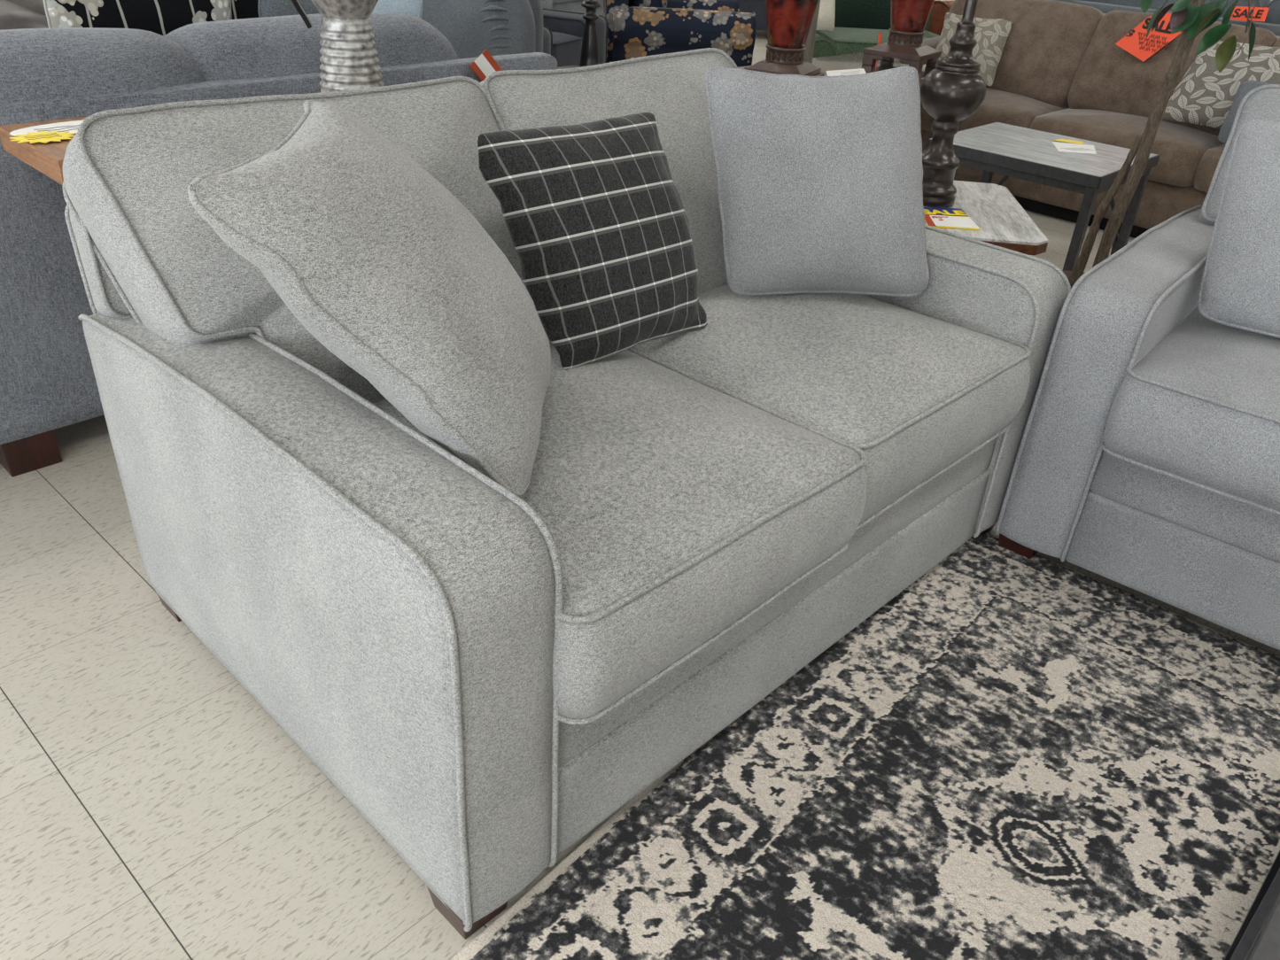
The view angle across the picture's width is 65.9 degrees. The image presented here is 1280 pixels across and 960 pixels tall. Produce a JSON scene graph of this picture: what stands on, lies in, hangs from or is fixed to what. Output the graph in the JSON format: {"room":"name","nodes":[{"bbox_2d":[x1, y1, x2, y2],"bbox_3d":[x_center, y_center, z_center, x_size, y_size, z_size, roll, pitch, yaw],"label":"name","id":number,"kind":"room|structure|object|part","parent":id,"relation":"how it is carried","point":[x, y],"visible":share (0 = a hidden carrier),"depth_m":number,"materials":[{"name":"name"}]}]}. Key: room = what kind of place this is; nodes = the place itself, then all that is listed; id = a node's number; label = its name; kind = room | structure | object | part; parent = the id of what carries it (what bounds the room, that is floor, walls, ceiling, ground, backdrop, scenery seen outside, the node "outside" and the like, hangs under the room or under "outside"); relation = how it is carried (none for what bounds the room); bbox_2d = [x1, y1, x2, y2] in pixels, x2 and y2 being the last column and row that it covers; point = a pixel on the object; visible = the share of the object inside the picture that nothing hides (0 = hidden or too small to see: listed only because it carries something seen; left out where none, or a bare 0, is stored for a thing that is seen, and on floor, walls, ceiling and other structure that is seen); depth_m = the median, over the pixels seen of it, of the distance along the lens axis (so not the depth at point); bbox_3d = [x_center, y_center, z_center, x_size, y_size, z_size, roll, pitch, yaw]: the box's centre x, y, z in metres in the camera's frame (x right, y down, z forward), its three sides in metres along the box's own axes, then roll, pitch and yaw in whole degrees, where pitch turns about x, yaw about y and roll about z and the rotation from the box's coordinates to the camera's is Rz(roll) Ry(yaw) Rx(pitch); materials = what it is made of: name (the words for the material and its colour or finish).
{"room":"store","nodes":[
{"label":"store","id":0,"kind":"room"},
{"bbox_2d":[0,0,1279,959],"bbox_3d":[0.254,-1.790,5.445,22.437,0.100,22.927,28,39,34],"label":"floor","id":1,"kind":"structure","parent":0,"point":[151,808],"depth_m":1.54,"materials":[{"name":"tile"}]},
{"bbox_2d":[0,0,48,29],"bbox_3d":[-2.319,-1.107,2.964,0.992,1.007,1.041,29,40,35],"label":"recliner","id":2,"kind":"object","parent":1,"relation":"on","point":[12,16],"visible":0.03,"depth_m":2.85,"materials":[{"name":"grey leather"}]},
{"bbox_2d":[7,0,46,15],"bbox_3d":[-1.811,-1.525,3.700,0.991,1.007,0.820,29,40,35],"label":"recliner","id":3,"kind":"object","parent":1,"relation":"on","point":[34,5],"visible":0.02,"depth_m":3.34,"materials":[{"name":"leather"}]},
{"bbox_2d":[0,116,86,186],"bbox_3d":[-0.845,-0.418,2.244,0.310,0.780,0.820,29,40,35],"label":"console table","id":4,"kind":"object","parent":1,"relation":"on","point":[49,159],"visible":0.06,"depth_m":1.78,"materials":[{"name":"brown wood"}]},
{"bbox_2d":[9,130,76,143],"bbox_3d":[-1.090,-0.628,1.806,0.094,0.002,0.112,29,40,35],"label":"card","id":5,"kind":"object","parent":4,"relation":"on","point":[42,136],"visible":1,"depth_m":1.80,"materials":[{"name":"yellow paper"}]},
{"bbox_2d":[9,120,83,136],"bbox_3d":[-1.072,-0.679,1.896,0.104,0.002,0.250,29,40,35],"label":"paper","id":6,"kind":"object","parent":4,"relation":"on","point":[72,127],"visible":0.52,"depth_m":1.87,"materials":[{"name":"white paper"}]},
{"bbox_2d":[310,0,383,91],"bbox_3d":[-0.631,-1.015,2.110,0.184,0.400,0.184,29,40,35],"label":"table lamp","id":7,"kind":"object","parent":4,"relation":"on","point":[349,59],"visible":0.89,"depth_m":2.11,"materials":[{"name":"metal"}]},
{"bbox_2d":[283,0,312,28],"bbox_3d":[-0.625,-1.149,2.055,0.386,0.376,0.344,29,40,35],"label":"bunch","id":8,"kind":"object","parent":7,"relation":"in","point":[296,3],"visible":1,"depth_m":2.09,"materials":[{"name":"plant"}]},
{"bbox_2d":[0,11,557,476],"bbox_3d":[-1.255,-0.791,2.688,0.890,0.908,2.075,29,40,35],"label":"sofa","id":9,"kind":"object","parent":1,"relation":"on","point":[48,384],"visible":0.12,"depth_m":2.18,"materials":[{"name":"fabric"}]},
{"bbox_3d":[-1.430,-0.082,2.297,0.100,0.090,0.110,29,40,35],"label":"leg","id":10,"kind":"part","parent":9,"relation":"part of","materials":[{"name":"brown wood"}]},
{"bbox_2d":[0,28,205,103],"bbox_3d":[-1.338,-0.709,2.139,0.295,0.485,0.842,29,40,35],"label":"cushion","id":11,"kind":"object","parent":9,"relation":"on","point":[39,65],"depth_m":2.09,"materials":[{"name":"fabric"}]},
{"bbox_2d":[42,0,232,35],"bbox_3d":[-1.234,-1.007,2.512,0.146,0.503,0.451,29,40,35],"label":"throw pillow","id":12,"kind":"object","parent":9,"relation":"on","point":[159,17],"visible":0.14,"depth_m":2.36,"materials":[{"name":"black fabric"}]},
{"bbox_2d":[231,0,258,18],"bbox_3d":[-1.017,-1.187,2.810,0.152,0.522,0.431,29,40,35],"label":"throw pillow","id":13,"kind":"object","parent":9,"relation":"on","point":[240,9],"visible":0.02,"depth_m":2.63,"materials":[{"name":"black fabric"}]},
{"bbox_2d":[257,0,319,16],"bbox_3d":[-0.921,-1.107,2.746,0.120,0.463,0.259,29,40,35],"label":"throw pillow","id":14,"kind":"object","parent":9,"relation":"on","point":[266,8],"visible":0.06,"depth_m":2.57,"materials":[{"name":"grey fabric"}]},
{"bbox_2d":[162,11,457,81],"bbox_3d":[-0.837,-0.966,2.612,0.296,0.482,0.844,29,40,35],"label":"cushion","id":15,"kind":"object","parent":9,"relation":"on","point":[274,48],"depth_m":2.36,"materials":[{"name":"fabric"}]},
{"bbox_2d":[372,0,422,18],"bbox_3d":[-0.806,-1.356,3.129,0.382,0.452,0.153,29,40,35],"label":"throw pillow","id":16,"kind":"object","parent":9,"relation":"on","point":[410,7],"visible":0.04,"depth_m":2.96,"materials":[{"name":"grey fabric"}]},
{"bbox_2d":[469,49,502,82],"bbox_3d":[-0.409,-1.113,2.704,0.142,0.126,0.009,-24,41,-37],"label":"tag","id":17,"kind":"object","parent":9,"relation":"attached to","point":[484,65],"visible":0.61,"depth_m":2.68,"materials":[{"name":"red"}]},
{"bbox_3d":[-0.408,-1.111,2.702,0.110,0.107,0.005,-24,41,-37],"label":"white panel","id":18,"kind":"part","parent":17,"relation":"part of","materials":[{"name":"white paper"}]},
{"bbox_2d":[421,0,543,59],"bbox_3d":[-0.934,-1.815,4.321,0.995,0.985,0.815,2,31,-3],"label":"armchair","id":19,"kind":"object","parent":1,"relation":"on","point":[471,27],"visible":0.12,"depth_m":3.91,"materials":[{"name":"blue fabric"}]},
{"bbox_3d":[-0.941,-1.954,4.567,0.994,0.827,0.248,2,31,-3],"label":"arm","id":20,"kind":"part","parent":19,"relation":"part of"},
{"bbox_2d":[63,49,1070,939],"bbox_3d":[-0.032,-0.215,1.864,1.127,0.919,1.551,29,40,35],"label":"loveseat","id":21,"kind":"object","parent":1,"relation":"on","point":[488,675],"visible":0.66,"depth_m":1.45,"materials":[{"name":"grey fabric"}]},
{"bbox_3d":[-0.341,-0.517,2.045,0.224,0.368,1.484,29,40,35],"label":"frame","id":22,"kind":"part","parent":21,"relation":"part of","materials":[{"name":"grey fabric"}]},
{"bbox_3d":[-0.871,0.219,1.896,0.086,0.056,0.086,29,40,35],"label":"leg","id":23,"kind":"part","parent":21,"relation":"part of","materials":[{"name":"brown wood"}]},
{"bbox_2d":[63,79,550,403],"bbox_3d":[-0.492,-0.375,1.710,0.473,0.517,0.757,29,40,35],"label":"cushion","id":24,"kind":"object","parent":21,"relation":"on","point":[154,272],"depth_m":1.48,"materials":[{"name":"grey fabric"}]},
{"bbox_3d":[-0.523,0.126,1.491,1.024,0.592,0.164,29,40,35],"label":"arm","id":25,"kind":"part","parent":21,"relation":"part of"},
{"bbox_2d":[187,100,550,496],"bbox_3d":[-0.304,-0.252,1.327,0.360,0.410,0.480,2,31,-2],"label":"throw pillow","id":26,"kind":"object","parent":21,"relation":"on","point":[375,258],"visible":0.99,"depth_m":1.17,"materials":[{"name":"grey fabric"}]},
{"bbox_3d":[-0.237,0.578,1.375,0.086,0.056,0.086,29,40,35],"label":"leg","id":27,"kind":"part","parent":21,"relation":"part of","materials":[{"name":"brown wood"}]},
{"bbox_2d":[477,112,707,370],"bbox_3d":[-0.069,-0.413,1.698,0.222,0.372,0.416,29,40,35],"label":"throw pillow","id":28,"kind":"object","parent":21,"relation":"on","point":[596,220],"visible":1,"depth_m":1.63,"materials":[{"name":"black fabric"}]},
{"bbox_2d":[480,54,732,293],"bbox_3d":[0.019,-0.624,2.169,0.472,0.520,0.755,29,40,35],"label":"cushion","id":29,"kind":"object","parent":21,"relation":"on","point":[669,87],"depth_m":2.06,"materials":[{"name":"grey fabric"}]},
{"bbox_2d":[372,342,865,720],"bbox_3d":[-0.095,-0.009,1.557,0.694,0.204,0.630,29,40,35],"label":"seat cushion","id":30,"kind":"object","parent":21,"relation":"on","point":[677,502],"depth_m":1.38,"materials":[{"name":"grey fabric"}]},
{"bbox_3d":[0.291,0.253,1.757,0.059,0.179,1.237,29,40,35],"label":"panel","id":31,"kind":"part","parent":21,"relation":"part of","materials":[{"name":"grey fabric"}]},
{"bbox_3d":[0.297,0.128,1.683,0.059,0.125,1.236,29,40,35],"label":"rail","id":32,"kind":"part","parent":21,"relation":"part of","materials":[{"name":"grey fabric"}]},
{"bbox_2d":[705,65,929,296],"bbox_3d":[0.354,-0.589,1.952,0.466,0.420,0.217,-1,32,-8],"label":"throw pillow","id":33,"kind":"object","parent":21,"relation":"on","point":[819,178],"visible":1,"depth_m":1.89,"materials":[{"name":"grey fabric"}]},
{"bbox_2d":[631,284,1030,525],"bbox_3d":[0.327,-0.222,1.949,0.671,0.205,0.629,29,40,35],"label":"seat cushion","id":34,"kind":"object","parent":21,"relation":"on","point":[911,388],"depth_m":1.79,"materials":[{"name":"grey fabric"}]},
{"bbox_3d":[0.449,-0.346,2.362,1.023,0.592,0.163,29,40,35],"label":"arm","id":35,"kind":"part","parent":21,"relation":"part of"},
{"bbox_3d":[0.771,0.088,2.280,0.086,0.056,0.086,29,40,35],"label":"leg","id":36,"kind":"part","parent":21,"relation":"part of","materials":[{"name":"brown wood"}]},
{"bbox_2d":[540,0,603,15],"bbox_3d":[-0.801,-4.519,8.778,0.967,0.959,1.986,16,33,19],"label":"sofa","id":37,"kind":"object","parent":1,"relation":"on","point":[567,5],"visible":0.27,"depth_m":8.35,"materials":[{"name":"fabric"}]},
{"bbox_3d":[-1.153,-4.018,8.153,0.907,0.569,0.246,16,33,19],"label":"arm","id":38,"kind":"part","parent":37,"relation":"part of","materials":[{"name":"fabric"}]},
{"bbox_2d":[552,0,567,2],"bbox_3d":[-0.851,-4.245,8.468,0.713,0.160,0.803,16,33,19],"label":"seat cushion","id":39,"kind":"object","parent":37,"relation":"on","point":[554,1],"depth_m":8.17,"materials":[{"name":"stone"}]},
{"bbox_2d":[542,8,607,67],"bbox_3d":[-0.820,-2.556,5.598,0.963,0.928,0.960,16,33,19],"label":"armchair","id":40,"kind":"object","parent":1,"relation":"on","point":[562,30],"visible":0.09,"depth_m":5.60,"materials":[{"name":"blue fabric"}]},
{"bbox_3d":[-0.948,-2.264,5.408,0.919,0.474,0.290,16,33,19],"label":"arm","id":41,"kind":"part","parent":40,"relation":"part of"},
{"bbox_2d":[551,31,581,67],"bbox_3d":[-0.677,-2.447,5.586,0.628,0.189,0.388,16,33,19],"label":"seat cushion","id":42,"kind":"object","parent":40,"relation":"on","point":[566,46],"depth_m":5.48,"materials":[{"name":"grey fabric"}]},
{"bbox_2d":[602,0,755,67],"bbox_3d":[0.230,-2.925,6.282,0.917,0.959,0.935,1,32,-5],"label":"armchair","id":43,"kind":"object","parent":1,"relation":"on","point":[635,27],"visible":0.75,"depth_m":5.92,"materials":[{"name":"blue fabric"}]},
{"bbox_3d":[-0.159,-2.905,6.265,0.139,0.708,0.778,1,32,-5],"label":"frame","id":44,"kind":"part","parent":43,"relation":"part of","materials":[{"name":"blue fabric"}]},
{"bbox_2d":[629,0,667,7],"bbox_3d":[0.034,-3.115,6.149,0.272,0.518,0.542,1,32,-5],"label":"cushion","id":45,"kind":"object","parent":43,"relation":"on","point":[660,3],"depth_m":5.98,"materials":[{"name":"blue fabric"}]},
{"bbox_3d":[0.214,-2.976,6.649,0.863,0.513,0.251,1,32,-5],"label":"arm","id":46,"kind":"part","parent":43,"relation":"part of","materials":[{"name":"blue fabric"}]},
{"bbox_2d":[729,0,767,31],"bbox_3d":[1.567,-4.974,9.769,0.967,0.959,1.986,16,33,19],"label":"sofa","id":47,"kind":"object","parent":1,"relation":"on","point":[758,6],"visible":0.12,"depth_m":9.19,"materials":[{"name":"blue fabric"}]},
{"bbox_2d":[803,0,820,59],"bbox_3d":[0.748,-2.124,4.507,0.050,1.500,0.160,29,40,35],"label":"post","id":48,"kind":"object","parent":1,"relation":"on","point":[810,39],"visible":0.05,"depth_m":4.57,"materials":[{"name":"beige paint"}]},
{"bbox_2d":[736,52,935,102],"bbox_3d":[0.841,-1.462,4.300,0.560,0.600,1.300,29,40,35],"label":"console table","id":49,"kind":"object","parent":1,"relation":"on","point":[852,60],"visible":0.04,"depth_m":4.32,"materials":[{"name":"grey wood"}]},
{"bbox_2d":[744,0,824,76],"bbox_3d":[0.573,-1.827,3.717,0.264,0.600,0.264,17,34,21],"label":"table lamp","id":50,"kind":"object","parent":49,"relation":"on","point":[788,21],"visible":0.95,"depth_m":3.74,"materials":[{"name":"red paint"}]},
{"bbox_2d":[825,68,866,76],"bbox_3d":[0.846,-1.674,4.068,0.165,0.002,0.400,29,40,35],"label":"paper","id":51,"kind":"object","parent":49,"relation":"on","point":[848,72],"visible":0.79,"depth_m":4.10,"materials":[{"name":"white paper"}]},
{"bbox_2d":[877,32,881,45],"bbox_3d":[1.115,-2.033,4.598,0.015,0.089,0.015,-4,32,-12],"label":"card","id":52,"kind":"object","parent":49,"relation":"on","point":[880,34],"visible":0.57,"depth_m":4.59,"materials":[{"name":"orange"}]},
{"bbox_2d":[861,0,941,72],"bbox_3d":[1.165,-2.090,4.188,0.258,0.622,0.258,22,36,27],"label":"urn vase","id":53,"kind":"object","parent":49,"relation":"on","point":[909,19],"visible":0.99,"depth_m":4.22,"materials":[{"name":"red paint"}]},
{"bbox_2d":[450,532,1279,959],"bbox_3d":[1.042,0.764,1.245,2.140,0.013,1.540,26,38,32],"label":"rug","id":54,"kind":"object","parent":1,"relation":"on","point":[1013,756],"visible":0.93,"depth_m":1.58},
{"bbox_2d":[1223,850,1279,959],"bbox_3d":[0.977,0.634,1.032,0.602,0.425,1.162,29,40,35],"label":"coffee table","id":55,"kind":"object","parent":54,"relation":"on","point":[1258,937],"visible":1,"depth_m":1.31,"materials":[{"name":"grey wood"}]},
{"bbox_2d":[812,0,939,58],"bbox_3d":[1.518,-2.928,6.420,1.075,0.959,0.967,1,32,-5],"label":"armchair","id":56,"kind":"object","parent":1,"relation":"on","point":[858,24],"visible":0.2,"depth_m":6.41,"materials":[{"name":"green fabric"}]},
{"bbox_3d":[1.069,-2.747,6.481,0.188,0.388,0.906,1,32,-5],"label":"arm","id":57,"kind":"part","parent":56,"relation":"part of"},
{"bbox_2d":[816,0,835,31],"bbox_3d":[1.106,-2.914,6.028,0.176,0.301,0.142,-2,32,-9],"label":"throw pillow","id":58,"kind":"object","parent":56,"relation":"on","point":[826,12],"visible":0.56,"depth_m":6.01,"materials":[{"name":"beige fabric"}]},
{"bbox_2d":[834,0,891,30],"bbox_3d":[1.517,-3.231,6.493,0.742,0.518,0.272,1,32,-5],"label":"cushion","id":59,"kind":"object","parent":56,"relation":"on","point":[871,14],"depth_m":6.45,"materials":[{"name":"green fabric"}]},
{"bbox_2d":[815,27,927,55],"bbox_3d":[1.522,-2.798,6.351,0.733,0.160,0.713,1,32,-5],"label":"seat cushion","id":60,"kind":"object","parent":56,"relation":"on","point":[841,40],"depth_m":6.11,"materials":[{"name":"green fabric"}]},
{"bbox_3d":[1.494,-3.156,6.761,0.978,0.798,0.146,1,32,-5],"label":"frame","id":61,"kind":"part","parent":56,"relation":"part of","materials":[{"name":"brown wood"}]},
{"bbox_3d":[1.946,-2.736,6.553,0.190,0.389,0.908,1,32,-5],"label":"arm","id":62,"kind":"part","parent":56,"relation":"part of"},
{"bbox_2d":[928,0,954,35],"bbox_3d":[2.965,-3.021,6.724,1.886,0.959,0.967,29,40,35],"label":"sofa","id":63,"kind":"object","parent":1,"relation":"on","point":[940,8],"visible":0.03,"depth_m":6.87,"materials":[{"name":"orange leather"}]},
{"bbox_2d":[923,180,1047,255],"bbox_3d":[0.752,-0.548,2.874,0.600,0.520,0.580,6,31,4],"label":"end table","id":64,"kind":"object","parent":1,"relation":"on","point":[1002,221],"visible":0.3,"depth_m":2.64,"materials":[{"name":"walnut wood"},{"name":"grey-white marble"}]},
{"bbox_2d":[923,207,980,230],"bbox_3d":[0.813,-0.699,2.620,0.132,0.005,0.188,4,31,0],"label":"flyer","id":65,"kind":"object","parent":64,"relation":"on","point":[937,217],"visible":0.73,"depth_m":2.60,"materials":[{"name":"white paper"}]},
{"bbox_3d":[0.821,-0.678,2.587,0.114,0.001,0.100,4,31,0],"label":"white panel","id":66,"kind":"part","parent":65,"relation":"part of","materials":[{"name":"white paper"}]},
{"bbox_2d":[919,0,985,208],"bbox_3d":[0.836,-1.204,2.495,0.426,1.000,0.426,29,40,35],"label":"table lamp","id":67,"kind":"object","parent":64,"relation":"on","point":[953,91],"visible":0.92,"depth_m":2.56,"materials":[{"name":"brown metal"}]},
{"bbox_2d":[925,122,1160,271],"bbox_3d":[1.477,-1.026,3.768,0.651,0.480,0.551,29,39,35],"label":"coffee table","id":68,"kind":"object","parent":1,"relation":"on","point":[1008,151],"visible":0.6,"depth_m":3.53,"materials":[{"name":"grey wood"}]},
{"bbox_3d":[1.432,-1.211,4.106,0.032,0.438,0.032,29,39,35],"label":"leg","id":69,"kind":"part","parent":68,"relation":"part of","materials":[{"name":"grey wood"}]},
{"bbox_3d":[1.487,-1.184,3.672,0.625,0.028,0.525,29,39,35],"label":"rail","id":70,"kind":"part","parent":68,"relation":"part of","materials":[{"name":"grey wood"}]},
{"bbox_2d":[1053,139,1084,144],"bbox_3d":[1.623,-1.282,3.736,0.112,0.001,0.046,15,33,18],"label":"slip","id":71,"kind":"object","parent":68,"relation":"on","point":[1059,140],"visible":1,"depth_m":3.73,"materials":[{"name":"yellow paper"}]},
{"bbox_2d":[1052,141,1096,154],"bbox_3d":[1.610,-1.224,3.640,0.153,0.002,0.176,9,32,8],"label":"paper","id":72,"kind":"object","parent":68,"relation":"on","point":[1063,147],"visible":1,"depth_m":3.64,"materials":[{"name":"white paper"}]},
{"bbox_3d":[1.520,-0.805,3.452,0.032,0.438,0.032,29,39,35],"label":"leg","id":73,"kind":"part","parent":68,"relation":"part of","materials":[{"name":"grey wood"}]},
{"bbox_3d":[1.861,-0.976,3.767,0.032,0.438,0.032,29,39,35],"label":"leg","id":74,"kind":"part","parent":68,"relation":"part of","materials":[{"name":"wood"}]},
{"bbox_2d":[920,0,1279,238],"bbox_3d":[2.346,-1.642,4.506,2.632,0.854,1.002,29,40,35],"label":"sofa","id":75,"kind":"object","parent":1,"relation":"on","point":[1061,69],"visible":0.45,"depth_m":4.47,"materials":[{"name":"brown fabric"}]},
{"bbox_3d":[1.483,-2.048,5.257,0.212,0.569,0.961,29,40,35],"label":"arm","id":76,"kind":"part","parent":75,"relation":"part of","materials":[{"name":"beige fabric"}]},
{"bbox_2d":[936,12,1012,85],"bbox_3d":[1.591,-2.081,4.774,0.325,0.290,0.194,19,35,23],"label":"throw pillow","id":77,"kind":"object","parent":75,"relation":"on","point":[990,34],"visible":0.65,"depth_m":4.70,"materials":[{"name":"beige fabric"}]},
{"bbox_2d":[920,87,1070,131],"bbox_3d":[1.699,-1.825,4.863,0.779,0.199,0.668,29,40,35],"label":"seat cushion","id":78,"kind":"object","parent":75,"relation":"on","point":[1015,106],"depth_m":4.59,"materials":[{"name":"beige fabric"}]},
{"bbox_2d":[935,0,1103,107],"bbox_3d":[1.837,-2.100,4.843,0.782,0.480,0.351,29,40,35],"label":"cushion","id":79,"kind":"object","parent":75,"relation":"on","point":[1050,46],"depth_m":4.64,"materials":[{"name":"beige fabric"}]},
{"bbox_3d":[2.049,-1.287,4.387,2.229,0.212,0.107,29,40,35],"label":"rail","id":80,"kind":"part","parent":75,"relation":"part of","materials":[{"name":"beige fabric"}]},
{"bbox_2d":[1028,108,1224,186],"bbox_3d":[2.225,-1.530,4.435,0.778,0.198,0.666,29,40,35],"label":"seat cushion","id":81,"kind":"object","parent":75,"relation":"on","point":[1185,150],"depth_m":4.21,"materials":[{"name":"brown fabric"}]},
{"bbox_2d":[1115,12,1181,61],"bbox_3d":[2.217,-1.954,4.290,0.242,0.242,0.104,13,33,15],"label":"card","id":82,"kind":"object","parent":75,"relation":"attached to","point":[1136,42],"visible":0.91,"depth_m":4.31,"materials":[{"name":"orange"}]},
{"bbox_2d":[1067,9,1279,135],"bbox_3d":[2.364,-1.804,4.417,0.779,0.478,0.349,29,40,35],"label":"cushion","id":83,"kind":"object","parent":75,"relation":"on","point":[1103,76],"depth_m":4.42,"materials":[{"name":"beige fabric"}]},
{"bbox_2d":[1193,143,1225,192],"bbox_3d":[2.752,-1.235,4.009,0.778,0.196,0.668,29,40,35],"label":"seat cushion","id":84,"kind":"object","parent":75,"relation":"on","point":[1206,156],"depth_m":4.02,"materials":[{"name":"brown fabric"}]},
{"bbox_2d":[1163,40,1279,129],"bbox_3d":[2.437,-1.625,4.066,0.469,0.323,0.225,29,40,35],"label":"throw pillow","id":85,"kind":"object","parent":75,"relation":"on","point":[1205,96],"visible":0.51,"depth_m":4.05,"materials":[{"name":"grey fabric"}]},
{"bbox_2d":[1217,80,1272,143],"bbox_3d":[2.482,-1.393,3.807,0.413,0.231,0.168,29,40,35],"label":"throw pillow","id":86,"kind":"object","parent":75,"relation":"on","point":[1247,86],"visible":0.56,"depth_m":3.89,"materials":[{"name":"grey fabric"}]},
{"bbox_2d":[1272,38,1279,46],"bbox_3d":[2.891,-1.509,3.989,0.772,0.478,0.348,29,40,35],"label":"cushion","id":87,"kind":"object","parent":75,"relation":"on","point":[1276,42],"depth_m":4.09,"materials":[{"name":"beige fabric"}]},
{"bbox_2d":[995,83,1279,651],"bbox_3d":[1.960,-0.019,1.752,2.171,0.919,1.126,26,38,32],"label":"sofa","id":88,"kind":"object","parent":1,"relation":"on","point":[1147,461],"visible":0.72,"depth_m":1.93,"materials":[{"name":"grey fabric"}]},
{"bbox_3d":[0.858,0.134,2.216,0.086,0.056,0.086,26,38,32],"label":"leg","id":89,"kind":"part","parent":88,"relation":"part of","materials":[{"name":"brown wood"}]},
{"bbox_3d":[1.184,-0.287,2.342,0.164,0.592,1.024,26,38,32],"label":"arm","id":90,"kind":"part","parent":88,"relation":"part of"},
{"bbox_3d":[1.635,0.434,1.600,1.856,0.179,0.059,26,38,32],"label":"panel","id":91,"kind":"part","parent":88,"relation":"part of","materials":[{"name":"grey fabric"}]},
{"bbox_3d":[1.645,0.310,1.526,1.855,0.124,0.059,26,38,32],"label":"rail","id":92,"kind":"part","parent":88,"relation":"part of","materials":[{"name":"grey fabric"}]},
{"bbox_2d":[1102,307,1279,510],"bbox_3d":[1.349,-0.152,1.942,0.632,0.204,0.694,26,38,32],"label":"seat cushion","id":93,"kind":"object","parent":88,"relation":"on","point":[1196,402],"depth_m":1.82,"materials":[{"name":"grey fabric"}]},
{"bbox_2d":[1197,119,1279,338],"bbox_3d":[1.338,-0.450,1.882,0.515,0.366,0.228,29,40,35],"label":"throw pillow","id":94,"kind":"object","parent":88,"relation":"on","point":[1240,284],"visible":1,"depth_m":1.93,"materials":[{"name":"grey fabric"}]},
{"bbox_2d":[1197,87,1279,225],"bbox_3d":[1.649,-0.544,2.209,0.759,0.517,0.473,26,38,32],"label":"cushion","id":95,"kind":"object","parent":88,"relation":"on","point":[1259,103],"depth_m":2.32,"materials":[{"name":"grey fabric"}]},
{"bbox_2d":[1062,0,1256,289],"bbox_3d":[1.464,-1.255,2.794,0.574,1.883,0.740,29,40,35],"label":"ficus tree","id":96,"kind":"object","parent":1,"relation":"on","point":[1194,19],"visible":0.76,"depth_m":2.79,"materials":[{"name":"green plant"}]},
{"bbox_3d":[1.418,-0.537,3.218,0.244,0.215,0.244,29,40,35],"label":"pot","id":97,"kind":"part","parent":96,"relation":"part of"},
{"bbox_2d":[1048,0,1279,35],"bbox_3d":[3.141,-1.990,5.058,2.346,0.959,0.937,29,40,35],"label":"sofa","id":98,"kind":"object","parent":1,"relation":"on","point":[1272,21],"visible":0.04,"depth_m":4.81,"materials":[{"name":"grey fabric"}]},
{"bbox_2d":[1081,0,1270,22],"bbox_3d":[2.655,-2.301,5.091,1.012,0.518,0.272,29,40,35],"label":"cushion","id":99,"kind":"object","parent":98,"relation":"on","point":[1156,3],"depth_m":4.88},
{"bbox_2d":[1229,6,1269,22],"bbox_3d":[2.799,-2.144,4.537,0.160,0.064,0.041,29,40,35],"label":"card","id":100,"kind":"object","parent":98,"relation":"attached to","point":[1239,12],"visible":0.98,"depth_m":4.53,"materials":[{"name":"orange paper"}]},
{"bbox_2d":[1260,0,1279,24],"bbox_3d":[3.353,-1.910,4.525,1.012,0.518,0.272,29,40,35],"label":"cushion","id":101,"kind":"object","parent":98,"relation":"on","point":[1273,16],"depth_m":4.62,"materials":[{"name":"fabric"}]},
{"bbox_3d":[-0.237,-1.590,4.492,0.350,0.500,0.350,29,40,35],"label":"side table","id":102,"kind":"object","parent":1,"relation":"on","visible":0},
{"bbox_2d":[579,0,601,65],"bbox_3d":[-0.203,-2.118,4.169,0.370,0.740,0.370,29,40,35],"label":"table lamp","id":103,"kind":"object","parent":102,"relation":"on","point":[590,47],"visible":0.82,"depth_m":4.26,"materials":[{"name":"black paint"}]}
]}

